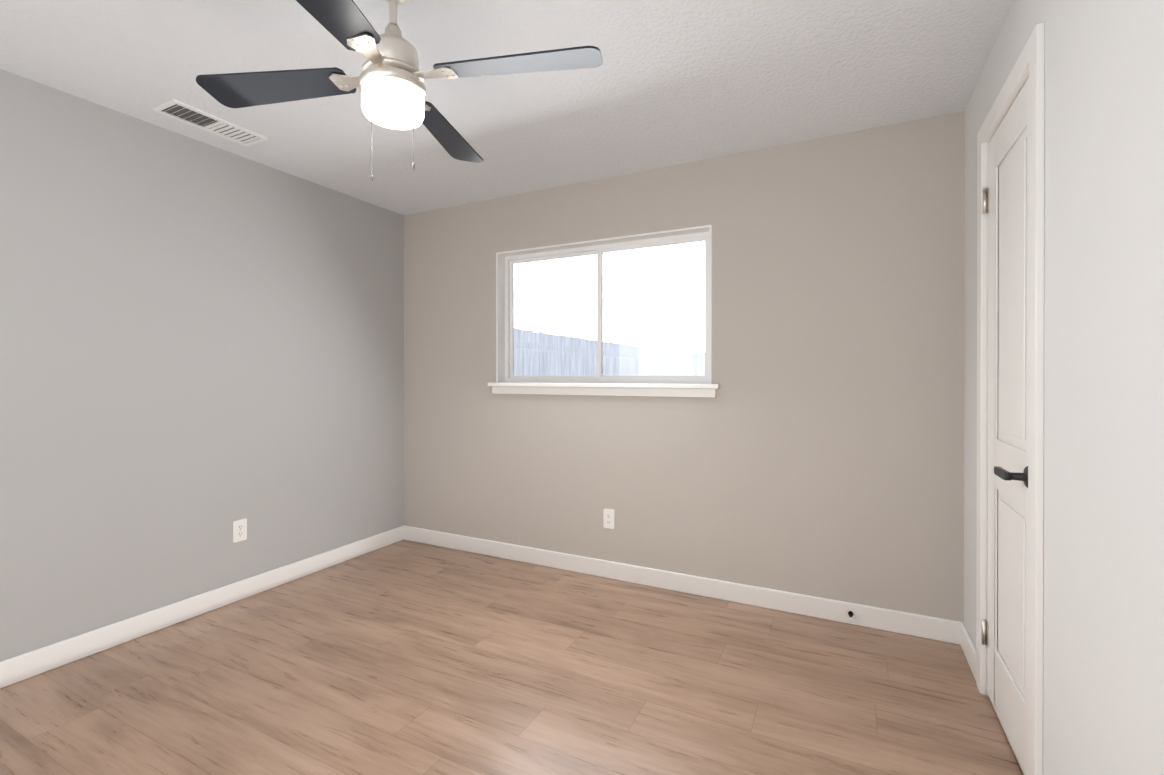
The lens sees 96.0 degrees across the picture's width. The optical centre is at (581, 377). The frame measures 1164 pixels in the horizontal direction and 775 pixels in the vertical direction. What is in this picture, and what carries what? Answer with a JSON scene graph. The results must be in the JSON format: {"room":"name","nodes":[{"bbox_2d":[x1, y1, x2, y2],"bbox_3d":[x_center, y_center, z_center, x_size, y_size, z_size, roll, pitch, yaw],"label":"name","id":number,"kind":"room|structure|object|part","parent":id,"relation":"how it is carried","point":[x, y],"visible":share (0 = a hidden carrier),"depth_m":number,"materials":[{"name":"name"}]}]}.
{"room":"empty bedroom","nodes":[
{"label":"empty bedroom","id":0,"kind":"room"},
{"bbox_2d":[0,69,403,661],"bbox_3d":[-2.229,0.001,2.348,0.140,2.440,3.660,0,0,27],"label":"wall","id":1,"kind":"structure","parent":0,"point":[201,347],"depth_m":2.59,"materials":[{"name":"grey paint"}]},
{"bbox_2d":[0,526,403,688],"bbox_3d":[-2.132,1.169,2.372,0.016,0.105,3.504,0,0,27],"label":"baseboard","id":2,"kind":"structure","parent":1,"relation":"attached to","point":[19,668],"depth_m":2.58,"materials":[{"name":"white wood"}]},
{"bbox_2d":[233,518,246,542],"bbox_3d":[-1.880,0.840,2.880,0.008,0.117,0.072,0,0,27],"label":"electrical outlet","id":3,"kind":"object","parent":1,"relation":"attached to","point":[239,530],"visible":1,"depth_m":2.88,"materials":[{"name":"white plastic"}]},
{"bbox_2d":[0,0,1013,214],"bbox_3d":[-0.590,-1.277,1.597,3.740,0.120,3.800,0,0,27],"label":"ceiling","id":4,"kind":"structure","parent":0,"point":[669,83],"depth_m":2.10,"materials":[{"name":"white paint"}]},
{"bbox_2d":[152,99,267,145],"bbox_3d":[-1.772,-1.215,2.518,0.180,0.010,0.421,0,0,27],"label":"ceiling vent","id":5,"kind":"object","parent":4,"relation":"in","point":[185,113],"visible":1,"depth_m":2.50,"materials":[{"name":"white metal"}]},
{"bbox_2d":[196,0,602,182],"bbox_3d":[-0.572,-0.893,1.589,0.968,0.648,0.968,0,0,-36],"label":"fan","id":6,"kind":"object","parent":4,"relation":"hanging from","point":[388,81],"visible":1,"depth_m":1.55,"materials":[{"name":"black wood"}]},
{"bbox_2d":[0,540,1022,774],"bbox_3d":[-0.590,1.283,1.605,3.740,0.120,3.800,0,0,27],"label":"floor","id":7,"kind":"structure","parent":0,"point":[404,657],"depth_m":2.05,"materials":[{"name":"laminate"}]},
{"bbox_2d":[404,111,964,622],"bbox_3d":[0.233,-0.001,3.235,3.740,2.440,0.140,0,0,27],"label":"wall","id":8,"kind":"structure","parent":0,"point":[814,447],"depth_m":2.80,"materials":[{"name":"beige paint"}]},
{"bbox_2d":[488,382,718,397],"bbox_3d":[0.078,0.070,3.261,1.550,0.076,0.123,0,0,27],"label":"window sill","id":9,"kind":"structure","parent":8,"relation":"attached to","point":[657,389],"depth_m":3.16,"materials":[{"name":"white wood"}]},
{"bbox_2d":[496,225,711,383],"bbox_3d":[0.087,-0.409,3.277,1.460,0.884,0.085,0,0,27],"label":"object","id":10,"kind":"object","parent":8,"relation":"attached to","point":[500,316],"visible":0.76,"depth_m":3.43,"materials":[{"name":"white"}]},
{"bbox_2d":[505,231,708,383],"bbox_3d":[0.117,-0.404,3.337,1.436,0.872,0.048,0,0,27],"label":"window","id":11,"kind":"structure","parent":8,"relation":"in","point":[597,250],"depth_m":3.33,"materials":[{"name":"white plastic"}]},
{"bbox_2d":[603,509,614,528],"bbox_3d":[0.164,0.859,3.189,0.072,0.117,0.008,0,0,27],"label":"electrical outlet","id":12,"kind":"object","parent":8,"relation":"attached to","point":[609,518],"visible":1,"depth_m":3.19,"materials":[{"name":"white plastic"}]},
{"bbox_2d":[404,525,963,644],"bbox_3d":[0.198,1.166,3.169,3.460,0.105,0.016,0,0,27],"label":"baseboard","id":13,"kind":"structure","parent":8,"relation":"attached to","point":[927,627],"depth_m":2.89,"materials":[{"name":"white wood"}]},
{"bbox_2d":[848,611,852,620],"bbox_3d":[1.311,1.165,2.556,0.024,0.023,0.077,0,0,27],"label":"doorstop","id":14,"kind":"object","parent":8,"relation":"attached to","point":[850,613],"visible":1,"depth_m":2.56,"materials":[{"name":"brown metal"}]},
{"bbox_2d":[964,0,1163,774],"bbox_3d":[0.986,0.006,0.729,0.140,2.440,3.660,0,0,27],"label":"wall","id":15,"kind":"structure","parent":0,"point":[1103,619],"depth_m":1.13,"materials":[{"name":"beige paint"}]},
{"bbox_2d":[960,623,975,679],"bbox_3d":[1.655,1.169,2.234,0.016,0.105,0.342,0,0,27],"label":"baseboard","id":16,"kind":"structure","parent":15,"relation":"attached to","point":[968,647],"depth_m":2.23,"materials":[{"name":"white wood"}]},
{"bbox_2d":[982,78,1028,774],"bbox_3d":[1.414,0.156,1.759,0.100,2.114,0.595,0,0,27],"label":"door","id":17,"kind":"structure","parent":15,"relation":"in","point":[1008,274],"depth_m":1.75,"materials":[{"name":"white wood"}]},
{"bbox_3d":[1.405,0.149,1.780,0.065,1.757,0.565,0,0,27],"label":"door handle","id":18,"kind":"part","parent":17,"relation":"part of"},
{"bbox_2d":[976,23,1044,774],"bbox_3d":[1.468,0.127,1.729,0.138,2.195,0.724,0,0,27],"label":"door frame","id":19,"kind":"structure","parent":15,"relation":"attached to","point":[1030,63],"depth_m":1.47,"materials":[{"name":"white wood"}]},
{"label":"outside","id":20,"kind":"structure","parent":0,"visible":0},
{"bbox_3d":[8.113,1.339,13.837,36.000,0.200,25.840,0,0,27],"label":"ground","id":21,"kind":"structure","parent":20,"visible":0},
{"bbox_2d":[514,328,704,383],"bbox_3d":[7.500,0.300,5.888,15.954,1.922,10.634,0,0,27],"label":"fence","id":22,"kind":"object","parent":21,"relation":"on","point":[631,360],"depth_m":9.08,"materials":[{"name":"grey wood"}]}
]}

